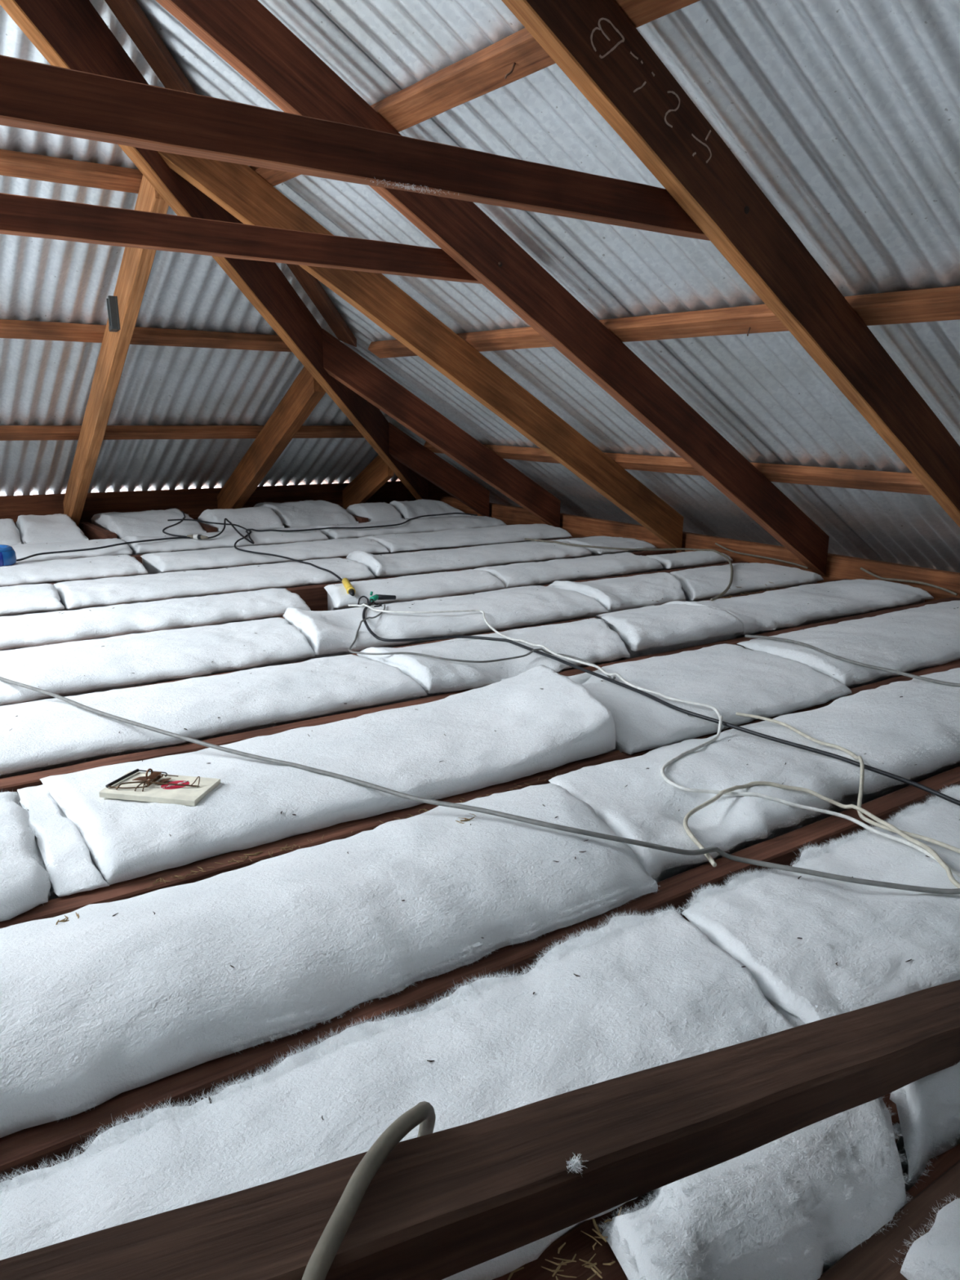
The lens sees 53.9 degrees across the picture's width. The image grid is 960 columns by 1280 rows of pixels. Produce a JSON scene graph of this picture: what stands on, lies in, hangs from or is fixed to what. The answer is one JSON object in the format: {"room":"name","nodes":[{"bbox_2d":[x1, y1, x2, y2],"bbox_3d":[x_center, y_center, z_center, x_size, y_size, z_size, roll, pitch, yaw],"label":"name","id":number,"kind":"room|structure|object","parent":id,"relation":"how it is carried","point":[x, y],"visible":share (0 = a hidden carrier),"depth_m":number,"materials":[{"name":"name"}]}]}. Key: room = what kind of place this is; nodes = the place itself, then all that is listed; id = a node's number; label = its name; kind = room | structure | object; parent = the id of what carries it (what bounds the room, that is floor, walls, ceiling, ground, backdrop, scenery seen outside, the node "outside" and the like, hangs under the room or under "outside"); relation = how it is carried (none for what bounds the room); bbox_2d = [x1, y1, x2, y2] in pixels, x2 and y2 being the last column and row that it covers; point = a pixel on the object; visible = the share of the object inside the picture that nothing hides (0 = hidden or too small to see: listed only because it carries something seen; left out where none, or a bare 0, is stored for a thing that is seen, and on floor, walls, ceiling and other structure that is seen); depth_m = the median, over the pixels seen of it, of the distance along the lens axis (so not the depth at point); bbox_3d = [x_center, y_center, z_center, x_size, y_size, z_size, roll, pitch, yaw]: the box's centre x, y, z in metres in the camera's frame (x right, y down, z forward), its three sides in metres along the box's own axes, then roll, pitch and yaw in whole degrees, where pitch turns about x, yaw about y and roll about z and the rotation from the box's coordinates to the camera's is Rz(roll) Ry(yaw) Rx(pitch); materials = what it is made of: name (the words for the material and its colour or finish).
{"room":"attic roof space","nodes":[
{"label":"attic roof space","id":0,"kind":"room"},
{"bbox_2d":[0,0,401,496],"bbox_3d":[-2.155,-1.274,3.036,8.477,1.977,3.125,-9,17,-34],"label":"roofing","id":1,"kind":"structure","parent":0,"point":[42,382],"depth_m":4.17,"materials":[{"name":"metal"}]},
{"bbox_2d":[108,0,959,573],"bbox_3d":[0.704,-0.927,2.729,4.172,2.433,8.477,-9,17,-34],"label":"roofing","id":2,"kind":"structure","parent":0,"point":[844,114],"depth_m":2.38,"materials":[{"name":"metal"}]},
{"bbox_2d":[0,0,428,499],"bbox_3d":[-0.793,-1.365,3.922,0.046,2.029,4.323,4,14,11],"label":"rafter","id":3,"kind":"object","parent":2,"relation":"attached to","point":[72,34],"visible":0.62,"depth_m":3.10,"materials":[{"name":"red wood"}]},
{"bbox_2d":[62,174,168,526],"bbox_3d":[-1.605,-1.074,4.029,0.051,1.508,2.125,-8,16,-32],"label":"rafter","id":4,"kind":"object","parent":3,"relation":"attached to","point":[136,264],"visible":0.8,"depth_m":3.81,"materials":[{"name":"orange wood"}]},
{"bbox_2d":[0,149,142,193],"bbox_3d":[-1.806,-1.427,2.697,1.860,0.069,0.079,-9,17,-34],"label":"batten","id":5,"kind":"object","parent":4,"relation":"on","point":[12,163],"visible":0.78,"depth_m":3.02,"materials":[{"name":"brown wood"}]},
{"bbox_2d":[106,295,120,332],"bbox_3d":[-1.393,-1.238,3.587,0.036,0.126,0.073,-9,17,-34],"label":"block","id":6,"kind":"object","parent":4,"relation":"attached to","point":[112,301],"visible":1,"depth_m":3.56,"materials":[{"name":"grey plastic"}]},
{"bbox_2d":[0,319,291,351],"bbox_3d":[-2.256,-1.132,3.345,3.581,0.069,0.079,-9,17,-34],"label":"batten","id":7,"kind":"object","parent":4,"relation":"on","point":[11,329],"visible":0.83,"depth_m":3.93,"materials":[{"name":"brown wood"}]},
{"bbox_2d":[0,425,364,440],"bbox_3d":[-2.674,-0.861,3.939,5.100,0.069,0.079,-9,17,-34],"label":"batten","id":8,"kind":"object","parent":4,"relation":"on","point":[7,433],"visible":0.79,"depth_m":4.69,"materials":[{"name":"brown wood"}]},
{"bbox_2d":[217,366,325,509],"bbox_3d":[-1.126,-1.005,4.975,0.066,0.937,1.212,-10,17,-37],"label":"rafter","id":9,"kind":"object","parent":3,"relation":"attached to","point":[304,393],"visible":0.87,"depth_m":4.85,"materials":[{"name":"orange wood"}]},
{"bbox_2d":[342,454,393,509],"bbox_3d":[-0.689,-0.958,5.771,0.041,0.474,0.480,-12,19,-41],"label":"rafter","id":10,"kind":"object","parent":3,"relation":"attached to","point":[377,473],"visible":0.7,"depth_m":5.74,"materials":[{"name":"orange wood"}]},
{"bbox_2d":[157,151,683,551],"bbox_3d":[-0.015,-1.038,3.700,2.407,1.563,0.048,-9,17,-34],"label":"rafter","id":11,"kind":"object","parent":3,"relation":"attached to","point":[237,188],"visible":0.88,"depth_m":3.56,"materials":[{"name":"orange wood"}]},
{"bbox_2d":[104,0,356,346],"bbox_3d":[-0.843,-1.585,2.998,0.090,1.106,2.428,4,14,11],"label":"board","id":12,"kind":"object","parent":11,"relation":"on","point":[130,15],"visible":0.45,"depth_m":2.68,"materials":[{"name":"brown wood"}]},
{"bbox_2d":[388,422,489,516],"bbox_3d":[-0.239,-0.986,5.548,0.702,0.572,0.048,-9,17,-34],"label":"rafter","id":13,"kind":"object","parent":3,"relation":"attached to","point":[403,448],"visible":0.97,"depth_m":5.51,"materials":[{"name":"red wood"}]},
{"bbox_2d":[322,328,560,527],"bbox_3d":[-0.145,-1.008,4.764,1.425,0.993,0.048,-9,17,-34],"label":"rafter","id":14,"kind":"object","parent":3,"relation":"attached to","point":[341,362],"visible":0.99,"depth_m":4.67,"materials":[{"name":"red wood"}]},
{"bbox_2d":[155,0,829,575],"bbox_3d":[0.111,-1.058,2.774,3.240,2.050,0.052,-9,17,-34],"label":"rafter","id":15,"kind":"object","parent":2,"relation":"attached to","point":[245,34],"visible":0.94,"depth_m":2.74,"materials":[{"name":"red wood"}]},
{"bbox_2d":[0,192,481,284],"bbox_3d":[-1.122,-0.905,1.974,3.228,0.078,0.046,-9,17,-34],"label":"tie","id":16,"kind":"object","parent":15,"relation":"attached to","point":[20,215],"visible":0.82,"depth_m":2.28,"materials":[{"name":"red wood"}]},
{"bbox_2d":[248,0,700,186],"bbox_3d":[0.804,-0.982,1.020,0.083,0.081,5.481,-9,17,-34],"label":"batten","id":17,"kind":"object","parent":15,"relation":"on","point":[517,55],"visible":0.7,"depth_m":2.11,"materials":[{"name":"brown wood"}]},
{"bbox_2d":[368,285,959,358],"bbox_3d":[1.294,-0.684,1.847,0.083,0.079,6.100,-9,17,-34],"label":"batten","id":18,"kind":"object","parent":15,"relation":"on","point":[938,304],"visible":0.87,"depth_m":2.65,"materials":[{"name":"brown wood"}]},
{"bbox_2d":[423,441,931,495],"bbox_3d":[1.708,-0.419,2.736,0.084,0.070,6.920,-9,17,-34],"label":"batten","id":19,"kind":"object","parent":15,"relation":"on","point":[883,481],"visible":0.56,"depth_m":3.48,"materials":[{"name":"brown wood"}]},
{"bbox_2d":[501,0,959,527],"bbox_3d":[0.613,-0.883,2.088,3.240,2.051,0.050,-9,17,-34],"label":"rafter","id":20,"kind":"object","parent":2,"relation":"attached to","point":[595,44],"visible":1,"depth_m":2.00,"materials":[{"name":"brown wood"}]},
{"bbox_2d":[0,54,710,240],"bbox_3d":[-0.628,-0.740,1.278,3.205,0.078,0.047,-9,17,-34],"label":"tie","id":21,"kind":"object","parent":20,"relation":"attached to","point":[37,96],"visible":0.89,"depth_m":1.50,"materials":[{"name":"red wood"}]},
{"bbox_2d":[369,177,458,195],"bbox_3d":[-0.114,-0.776,1.616,0.184,0.018,0.027,-9,17,-34],"label":"tuft","id":22,"kind":"object","parent":21,"relation":"attached to","point":[407,186],"visible":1,"depth_m":1.61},
{"bbox_3d":[-0.813,0.408,1.535,7.260,0.025,8.200,-9,17,-34],"label":"floor","id":23,"kind":"structure","parent":0,"visible":0},
{"bbox_2d":[0,518,22,545],"bbox_3d":[-2.856,-0.413,4.268,1.472,0.180,0.570,-9,17,-34],"label":"insulation batt","id":24,"kind":"object","parent":23,"relation":"on","point":[9,532],"visible":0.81,"depth_m":4.49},
{"bbox_2d":[0,789,52,921],"bbox_3d":[-1.263,0.420,1.061,1.448,0.140,0.481,-9,17,-34],"label":"insulation batt","id":25,"kind":"object","parent":23,"relation":"on","point":[25,883],"visible":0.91,"depth_m":1.32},
{"bbox_2d":[0,583,64,616],"bbox_3d":[-2.308,0.000,2.706,2.097,0.139,0.511,-9,17,-34],"label":"insulation batt","id":26,"kind":"object","parent":23,"relation":"on","point":[21,599],"visible":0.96,"depth_m":3.06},
{"bbox_2d":[15,513,88,543],"bbox_3d":[-2.176,-0.524,4.734,0.297,0.191,0.543,-9,17,-34],"label":"insulation batt","id":27,"kind":"object","parent":23,"relation":"on","point":[33,529],"visible":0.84,"depth_m":4.61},
{"bbox_2d":[17,784,109,899],"bbox_3d":[-0.670,0.336,1.483,0.076,0.115,0.440,-9,17,-34],"label":"insulation batt","id":28,"kind":"object","parent":23,"relation":"on","point":[61,846],"visible":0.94,"depth_m":1.40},
{"bbox_2d":[8,537,132,562],"bbox_3d":[-2.707,-0.250,3.700,2.630,0.139,0.509,-9,17,-34],"label":"insulation batt","id":29,"kind":"object","parent":23,"relation":"on","point":[23,550],"visible":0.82,"depth_m":4.13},
{"bbox_2d":[0,554,148,586],"bbox_3d":[-2.443,-0.135,3.242,2.526,0.141,0.498,-9,17,-34],"label":"insulation batt","id":30,"kind":"object","parent":23,"relation":"on","point":[57,571],"visible":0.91,"depth_m":3.64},
{"bbox_2d":[0,544,16,566],"bbox_3d":[-1.897,-0.326,3.666,0.174,0.070,0.172,-9,17,-34],"label":"tub","id":31,"kind":"object","parent":30,"relation":"on","point":[7,554],"visible":1,"depth_m":3.64,"materials":[{"name":"plastic"}]},
{"bbox_2d":[16,536,191,561],"bbox_3d":[-1.635,-0.403,4.130,0.075,0.035,0.847,14,19,42],"label":"cable","id":32,"kind":"object","parent":30,"relation":"on","point":[180,537],"visible":0.88,"depth_m":4.08,"materials":[{"name":"black rubber"}]},
{"bbox_2d":[79,521,116,540],"bbox_3d":[-1.977,-0.516,4.890,0.046,0.131,0.566,-9,17,-34],"label":"joist","id":33,"kind":"object","parent":23,"relation":"on","point":[92,531],"visible":0.48,"depth_m":4.86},
{"bbox_2d":[129,554,142,563],"bbox_3d":[-2.384,-0.191,3.610,6.631,0.102,0.049,-9,17,-34],"label":"joist","id":34,"kind":"object","parent":23,"relation":"on","point":[138,557],"visible":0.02,"depth_m":4.18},
{"bbox_2d":[90,508,206,538],"bbox_3d":[-1.765,-0.585,5.021,0.457,0.182,0.567,-9,17,-34],"label":"insulation batt","id":35,"kind":"object","parent":23,"relation":"on","point":[148,522],"visible":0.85,"depth_m":4.88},
{"bbox_2d":[0,588,311,650],"bbox_3d":[-1.741,0.056,2.500,2.776,0.144,0.426,-9,17,-34],"label":"insulation batt","id":36,"kind":"object","parent":23,"relation":"on","point":[36,629],"visible":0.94,"depth_m":2.83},
{"bbox_2d":[0,617,315,706],"bbox_3d":[-1.546,0.167,2.062,2.575,0.143,0.513,-9,17,-34],"label":"insulation batt","id":37,"kind":"object","parent":23,"relation":"on","point":[159,656],"visible":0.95,"depth_m":2.39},
{"bbox_2d":[0,676,959,894],"bbox_3d":[-0.802,0.149,1.909,3.309,0.060,0.280,7,15,23],"label":"cable","id":38,"kind":"object","parent":37,"relation":"on","point":[700,851],"visible":1,"depth_m":1.38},
{"bbox_2d":[197,521,217,532],"bbox_3d":[-1.561,-0.582,5.178,0.046,0.131,0.565,-9,17,-34],"label":"joist","id":39,"kind":"object","parent":23,"relation":"on","point":[207,528],"visible":0.16,"depth_m":4.96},
{"bbox_2d":[0,654,426,778],"bbox_3d":[-1.272,0.270,1.678,2.562,0.135,0.449,-9,17,-34],"label":"insulation batt","id":40,"kind":"object","parent":23,"relation":"on","point":[46,734],"visible":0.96,"depth_m":2.00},
{"bbox_2d":[53,557,374,610],"bbox_3d":[-0.983,-0.204,3.616,1.231,0.135,0.503,-9,17,-34],"label":"insulation batt","id":41,"kind":"object","parent":23,"relation":"on","point":[103,592],"visible":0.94,"depth_m":3.42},
{"bbox_2d":[120,526,328,555],"bbox_3d":[-1.251,-0.478,4.694,1.024,0.146,0.490,-9,17,-34],"label":"insulation batt","id":42,"kind":"object","parent":23,"relation":"on","point":[226,539],"visible":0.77,"depth_m":4.49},
{"bbox_2d":[162,507,185,537],"bbox_3d":[-1.602,-0.624,4.921,0.142,0.049,1.111,-4,15,-20],"label":"cable","id":43,"kind":"object","parent":42,"relation":"on","point":[184,517],"visible":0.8,"depth_m":4.53,"materials":[{"name":"plastic"}]},
{"bbox_2d":[167,519,342,582],"bbox_3d":[-0.928,-0.426,4.189,0.330,0.049,1.841,-9,17,-34],"label":"cable","id":44,"kind":"object","parent":42,"relation":"on","point":[250,532],"visible":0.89,"depth_m":4.03,"materials":[{"name":"black rubber"}]},
{"bbox_2d":[0,480,453,528],"bbox_3d":[-2.974,-0.522,4.539,7.000,0.284,0.027,-9,17,-34],"label":"wall plate","id":45,"kind":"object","parent":23,"relation":"on","point":[193,502],"depth_m":5.38,"materials":[{"name":"brown wood"}]},
{"bbox_2d":[197,506,284,532],"bbox_3d":[-1.307,-0.625,5.184,0.398,0.195,0.324,-9,17,-34],"label":"insulation batt","id":46,"kind":"object","parent":23,"relation":"on","point":[262,517],"visible":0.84,"depth_m":5.10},
{"bbox_2d":[140,537,389,574],"bbox_3d":[-0.949,-0.365,4.271,1.110,0.135,0.483,-9,17,-34],"label":"insulation batt","id":47,"kind":"object","parent":23,"relation":"on","point":[218,557],"visible":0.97,"depth_m":4.08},
{"bbox_2d":[253,500,358,528],"bbox_3d":[-1.029,-0.705,5.526,0.452,0.193,0.568,-9,17,-34],"label":"insulation batt","id":48,"kind":"object","parent":23,"relation":"on","point":[305,513],"visible":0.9,"depth_m":5.39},
{"bbox_2d":[49,535,596,584],"bbox_3d":[-2.078,-0.084,3.191,6.631,0.103,0.049,-9,17,-34],"label":"joist","id":49,"kind":"object","parent":23,"relation":"on","point":[593,535],"visible":0.06,"depth_m":4.60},
{"bbox_2d":[40,664,616,884],"bbox_3d":[-0.195,0.226,1.817,1.130,0.183,0.487,-9,17,-34],"label":"insulation batt","id":50,"kind":"object","parent":23,"relation":"on","point":[557,724],"visible":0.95,"depth_m":1.67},
{"bbox_2d":[98,768,220,806],"bbox_3d":[-0.521,0.233,1.540,0.164,0.028,0.092,3,14,10],"label":"trap","id":51,"kind":"object","parent":50,"relation":"on","point":[135,785],"visible":1,"depth_m":1.53,"materials":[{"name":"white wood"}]},
{"bbox_2d":[0,782,659,1137],"bbox_3d":[-0.672,0.452,0.922,2.242,0.160,0.434,-9,17,-34],"label":"insulation batt","id":52,"kind":"object","parent":23,"relation":"on","point":[96,1006],"visible":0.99,"depth_m":1.11,"materials":[{"name":"fabric"}]},
{"bbox_2d":[352,515,368,523],"bbox_3d":[-0.827,-0.696,5.685,0.046,0.131,0.566,-9,17,-34],"label":"joist","id":53,"kind":"object","parent":23,"relation":"on","point":[360,519],"visible":0.11,"depth_m":5.46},
{"bbox_2d":[72,550,675,611],"bbox_3d":[-1.766,0.026,2.764,6.631,0.102,0.048,-9,17,-34],"label":"joist","id":54,"kind":"object","parent":23,"relation":"on","point":[315,597],"visible":0.09,"depth_m":3.54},
{"bbox_2d":[346,502,404,521],"bbox_3d":[-0.630,-0.725,5.650,0.236,0.184,0.326,-9,17,-34],"label":"insulation batt","id":55,"kind":"object","parent":23,"relation":"on","point":[380,511],"visible":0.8,"depth_m":5.57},
{"bbox_2d":[0,905,794,1279],"bbox_3d":[-0.506,0.555,0.574,2.103,0.131,0.388,-9,17,-34],"label":"insulation batt","id":56,"kind":"object","parent":23,"relation":"on","point":[654,990],"visible":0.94,"depth_m":0.92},
{"bbox_2d":[309,515,506,540],"bbox_3d":[-0.417,-0.607,5.273,1.114,0.140,0.492,-9,17,-34],"label":"insulation batt","id":57,"kind":"object","parent":23,"relation":"on","point":[434,524],"visible":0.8,"depth_m":5.11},
{"bbox_2d":[207,512,477,544],"bbox_3d":[-0.710,-0.609,4.935,1.591,0.046,0.693,-9,17,-34],"label":"cable","id":58,"kind":"object","parent":57,"relation":"on","point":[251,541],"visible":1,"depth_m":4.81,"materials":[{"name":"plastic"}]},
{"bbox_2d":[186,533,208,539],"bbox_3d":[-1.323,-0.483,4.420,0.110,0.025,0.025,5,15,17],"label":"joint","id":59,"kind":"object","parent":58,"relation":"attached to","point":[196,536],"visible":1,"depth_m":4.41,"materials":[{"name":"white plastic"}]},
{"bbox_2d":[324,568,506,610],"bbox_3d":[-0.255,-0.171,3.521,0.807,0.136,0.410,-9,17,-34],"label":"insulation batt","id":60,"kind":"object","parent":23,"relation":"on","point":[446,584],"visible":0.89,"depth_m":3.38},
{"bbox_2d":[342,577,355,595],"bbox_3d":[-0.453,-0.181,3.266,0.029,0.032,0.225,-3,14,-14],"label":"plug","id":61,"kind":"object","parent":60,"relation":"on","point":[350,590],"visible":1,"depth_m":3.23,"materials":[{"name":"yellow plastic"}]},
{"bbox_2d":[389,498,471,519],"bbox_3d":[-0.316,-0.769,5.831,0.466,0.192,0.246,-9,17,-34],"label":"insulation batt","id":62,"kind":"object","parent":23,"relation":"on","point":[407,509],"visible":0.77,"depth_m":5.73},
{"bbox_2d":[283,585,609,659],"bbox_3d":[-0.109,-0.069,3.061,1.169,0.162,0.514,-9,17,-34],"label":"insulation batt","id":63,"kind":"object","parent":23,"relation":"on","point":[329,633],"visible":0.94,"depth_m":2.89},
{"bbox_2d":[357,595,382,607],"bbox_3d":[-0.363,-0.128,3.116,0.078,0.026,0.166,-1,14,-6],"label":"cable","id":64,"kind":"object","parent":63,"relation":"on","point":[365,597],"visible":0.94,"depth_m":3.11,"materials":[{"name":"black rubber"}]},
{"bbox_2d":[369,591,395,601],"bbox_3d":[-0.324,-0.147,3.138,0.091,0.034,0.030,-7,16,-28],"label":"connector","id":65,"kind":"object","parent":63,"relation":"on","point":[377,597],"visible":0.98,"depth_m":3.13,"materials":[{"name":"plastic"}]},
{"bbox_2d":[369,594,378,601],"bbox_3d":[-0.349,-0.139,3.126,0.019,0.022,0.032,9,16,30],"label":"socket","id":66,"kind":"object","parent":65,"relation":"attached to","point":[375,597],"depth_m":3.12,"materials":[{"name":"green plastic"}]},
{"bbox_2d":[7,524,959,1179],"bbox_3d":[-0.179,-0.118,3.071,3.197,0.076,4.092,-9,17,-34],"label":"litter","id":67,"kind":"object","parent":63,"relation":"on","point":[337,524],"visible":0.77,"depth_m":1.47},
{"bbox_2d":[359,523,573,554],"bbox_3d":[-0.082,-0.503,4.868,1.139,0.141,0.491,-9,17,-34],"label":"insulation batt","id":68,"kind":"object","parent":23,"relation":"on","point":[453,538],"visible":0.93,"depth_m":4.70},
{"bbox_2d":[346,540,591,579],"bbox_3d":[-0.045,-0.361,4.256,1.237,0.160,0.498,-9,17,-34],"label":"insulation batt","id":69,"kind":"object","parent":23,"relation":"on","point":[409,563],"visible":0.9,"depth_m":4.06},
{"bbox_2d":[0,766,959,1182],"bbox_3d":[-0.399,0.505,0.894,6.632,0.103,0.049,-9,17,-34],"label":"joist","id":70,"kind":"object","parent":23,"relation":"on","point":[24,1148],"visible":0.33,"depth_m":1.08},
{"bbox_2d":[0,659,959,928],"bbox_3d":[-0.647,0.418,1.235,6.631,0.103,0.048,-9,17,-34],"label":"joist","id":71,"kind":"object","parent":23,"relation":"on","point":[136,886],"visible":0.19,"depth_m":1.46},
{"bbox_2d":[0,596,959,794],"bbox_3d":[-0.939,0.316,1.633,6.632,0.103,0.049,-9,17,-34],"label":"joist","id":72,"kind":"object","parent":23,"relation":"on","point":[18,782],"visible":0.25,"depth_m":1.99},
{"bbox_2d":[860,567,957,595],"bbox_3d":[1.631,-0.226,3.609,0.009,0.050,0.399,-9,17,-34],"label":"cable","id":73,"kind":"object","parent":72,"relation":"on","point":[861,568],"visible":1,"depth_m":3.60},
{"bbox_2d":[121,578,849,688],"bbox_3d":[-1.199,0.225,1.989,6.630,0.103,0.049,-9,17,-34],"label":"joist","id":74,"kind":"object","parent":23,"relation":"on","point":[761,592],"visible":0.06,"depth_m":2.94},
{"bbox_2d":[356,617,630,697],"bbox_3d":[0.125,0.045,2.628,0.892,0.154,0.437,-9,17,-34],"label":"insulation batt","id":75,"kind":"object","parent":23,"relation":"on","point":[591,640],"visible":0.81,"depth_m":2.48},
{"bbox_2d":[348,604,615,679],"bbox_3d":[-0.111,0.011,2.515,0.434,0.035,1.039,-12,19,-41],"label":"cable","id":76,"kind":"object","parent":75,"relation":"on","point":[380,613],"visible":0.93,"depth_m":2.40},
{"bbox_2d":[279,560,749,618],"bbox_3d":[-1.506,0.117,2.408,6.630,0.103,0.048,-9,17,-34],"label":"joist","id":77,"kind":"object","parent":23,"relation":"on","point":[740,562],"visible":0.07,"depth_m":3.96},
{"bbox_2d":[473,551,662,589],"bbox_3d":[0.368,-0.272,3.969,0.954,0.136,0.412,-9,17,-34],"label":"insulation batt","id":78,"kind":"object","parent":23,"relation":"on","point":[540,573],"visible":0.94,"depth_m":3.81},
{"bbox_2d":[555,536,657,556],"bbox_3d":[0.580,-0.443,4.695,0.379,0.126,0.479,-9,17,-34],"label":"insulation batt","id":79,"kind":"object","parent":23,"relation":"on","point":[602,541],"visible":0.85,"depth_m":4.57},
{"bbox_2d":[548,572,685,612],"bbox_3d":[0.599,-0.168,3.526,0.728,0.151,0.462,-9,17,-34],"label":"insulation batt","id":80,"kind":"object","parent":23,"relation":"on","point":[638,591],"visible":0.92,"depth_m":3.32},
{"bbox_2d":[595,604,743,660],"bbox_3d":[0.513,-0.017,2.892,0.507,0.159,0.428,-9,17,-34],"label":"insulation batt","id":81,"kind":"object","parent":23,"relation":"on","point":[647,630],"visible":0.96,"depth_m":2.75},
{"bbox_2d":[645,551,733,571],"bbox_3d":[0.887,-0.331,4.251,0.413,0.129,0.293,-9,17,-34],"label":"insulation batt","id":82,"kind":"object","parent":23,"relation":"on","point":[691,558],"visible":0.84,"depth_m":4.14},
{"bbox_2d":[440,496,959,602],"bbox_3d":[1.922,-0.107,3.339,0.052,0.184,7.501,-9,17,-34],"label":"wall plate","id":83,"kind":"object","parent":23,"relation":"on","point":[838,566],"depth_m":4.27,"materials":[{"name":"brown wood"}]},
{"bbox_2d":[715,542,808,568],"bbox_3d":[1.230,-0.373,4.156,0.008,0.050,0.504,-9,17,-34],"label":"cable","id":84,"kind":"object","parent":83,"relation":"on","point":[719,545],"visible":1,"depth_m":4.14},
{"bbox_2d":[567,644,851,754],"bbox_3d":[0.503,0.145,2.296,0.870,0.130,0.514,-9,17,-34],"label":"insulation batt","id":85,"kind":"object","parent":23,"relation":"on","point":[730,678],"visible":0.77,"depth_m":2.18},
{"bbox_2d":[348,603,959,877],"bbox_3d":[0.210,0.097,2.213,0.341,0.039,2.204,-6,15,-26],"label":"cable","id":86,"kind":"object","parent":85,"relation":"on","point":[664,766],"visible":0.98,"depth_m":1.71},
{"bbox_2d":[492,1092,959,1279],"bbox_3d":[-0.103,0.594,0.603,1.362,0.077,0.160,-9,17,-34],"label":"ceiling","id":87,"kind":"structure","parent":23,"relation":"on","point":[578,1242],"depth_m":0.79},
{"bbox_2d":[55,582,777,1279],"bbox_3d":[0.260,0.098,2.271,0.758,0.054,3.204,6,15,19],"label":"litter","id":88,"kind":"object","parent":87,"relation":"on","point":[598,1233],"visible":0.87,"depth_m":0.77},
{"bbox_2d":[597,1095,911,1279],"bbox_3d":[0.258,0.471,0.820,0.421,0.066,0.178,-9,17,-34],"label":"insulation batt","id":89,"kind":"object","parent":87,"relation":"on","point":[790,1206],"visible":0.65,"depth_m":0.77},
{"bbox_2d":[889,1062,959,1191],"bbox_3d":[0.598,0.413,1.033,0.582,0.086,0.154,-9,17,-34],"label":"insulation batt","id":90,"kind":"object","parent":87,"relation":"on","point":[928,1107],"visible":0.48,"depth_m":0.89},
{"bbox_2d":[0,979,959,1279],"bbox_3d":[-0.575,0.267,0.113,2.923,0.737,0.071,-10,17,-36],"label":"wooden beam","id":91,"kind":"structure","parent":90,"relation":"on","point":[441,1205],"depth_m":0.59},
{"bbox_2d":[301,1101,435,1279],"bbox_3d":[-0.059,0.405,0.565,0.032,0.253,0.352,3,14,8],"label":"cable","id":92,"kind":"object","parent":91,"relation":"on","point":[423,1113],"visible":0.96,"depth_m":0.52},
{"bbox_2d":[565,1153,586,1173],"bbox_3d":[0.058,0.326,0.586,0.019,0.013,0.014,-9,17,-34],"label":"tuft","id":93,"kind":"object","parent":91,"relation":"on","point":[573,1162],"visible":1,"depth_m":0.58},
{"bbox_2d":[670,562,823,601],"bbox_3d":[0.938,-0.212,3.763,0.786,0.133,0.473,-9,17,-34],"label":"insulation batt","id":94,"kind":"object","parent":23,"relation":"on","point":[706,583],"visible":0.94,"depth_m":3.65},
{"bbox_2d":[548,667,959,882],"bbox_3d":[1.000,0.191,2.106,2.160,0.144,0.405,-9,17,-34],"label":"insulation batt","id":95,"kind":"object","parent":23,"relation":"on","point":[921,727],"visible":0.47,"depth_m":1.69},
{"bbox_2d":[683,781,959,888],"bbox_3d":[0.521,0.292,1.438,0.412,0.027,0.304,6,15,19],"label":"cable","id":96,"kind":"object","parent":95,"relation":"on","point":[934,854],"visible":0.98,"depth_m":1.50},
{"bbox_2d":[735,711,959,853],"bbox_3d":[0.647,0.235,1.675,0.116,0.029,0.727,-1,14,-7],"label":"cable","id":97,"kind":"object","parent":95,"relation":"on","point":[861,815],"visible":0.97,"depth_m":1.64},
{"bbox_2d":[662,578,933,638],"bbox_3d":[1.109,-0.107,3.313,1.080,0.148,0.428,-9,17,-34],"label":"insulation batt","id":98,"kind":"object","parent":23,"relation":"on","point":[766,611],"visible":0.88,"depth_m":3.19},
{"bbox_2d":[524,537,733,600],"bbox_3d":[0.807,-0.344,4.047,0.654,0.032,1.492,-5,15,-23],"label":"cable","id":99,"kind":"object","parent":98,"relation":"on","point":[726,590],"visible":1,"depth_m":4.32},
{"bbox_2d":[677,783,959,1026],"bbox_3d":[0.777,0.353,1.464,1.275,0.131,0.356,-9,17,-34],"label":"insulation batt","id":100,"kind":"object","parent":23,"relation":"on","point":[758,918],"visible":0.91,"depth_m":1.20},
{"bbox_2d":[362,600,959,805],"bbox_3d":[0.179,0.093,2.244,0.259,0.031,2.021,-10,17,-37],"label":"cable","id":101,"kind":"object","parent":100,"relation":"on","point":[930,790],"visible":0.98,"depth_m":1.97,"materials":[{"name":"black rubber"}]},
{"bbox_2d":[737,600,959,688],"bbox_3d":[1.302,0.013,2.863,1.328,0.137,0.474,-9,17,-34],"label":"insulation batt","id":102,"kind":"object","parent":23,"relation":"on","point":[921,638],"visible":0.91,"depth_m":2.62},
{"bbox_2d":[744,634,959,687],"bbox_3d":[0.954,0.056,2.426,0.071,0.041,0.766,-8,16,-31],"label":"cable","id":103,"kind":"object","parent":102,"relation":"on","point":[952,684],"visible":1,"depth_m":2.37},
{"bbox_2d":[817,1160,959,1279],"bbox_3d":[-0.095,0.612,0.480,6.630,0.103,0.049,-9,17,-34],"label":"joist","id":104,"kind":"object","parent":23,"relation":"on","point":[874,1260],"visible":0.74,"depth_m":0.78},
{"bbox_2d":[893,1195,959,1279],"bbox_3d":[0.578,0.451,0.774,0.509,0.083,0.266,-9,17,-34],"label":"insulation batt","id":105,"kind":"object","parent":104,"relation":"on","point":[935,1255],"visible":1,"depth_m":0.73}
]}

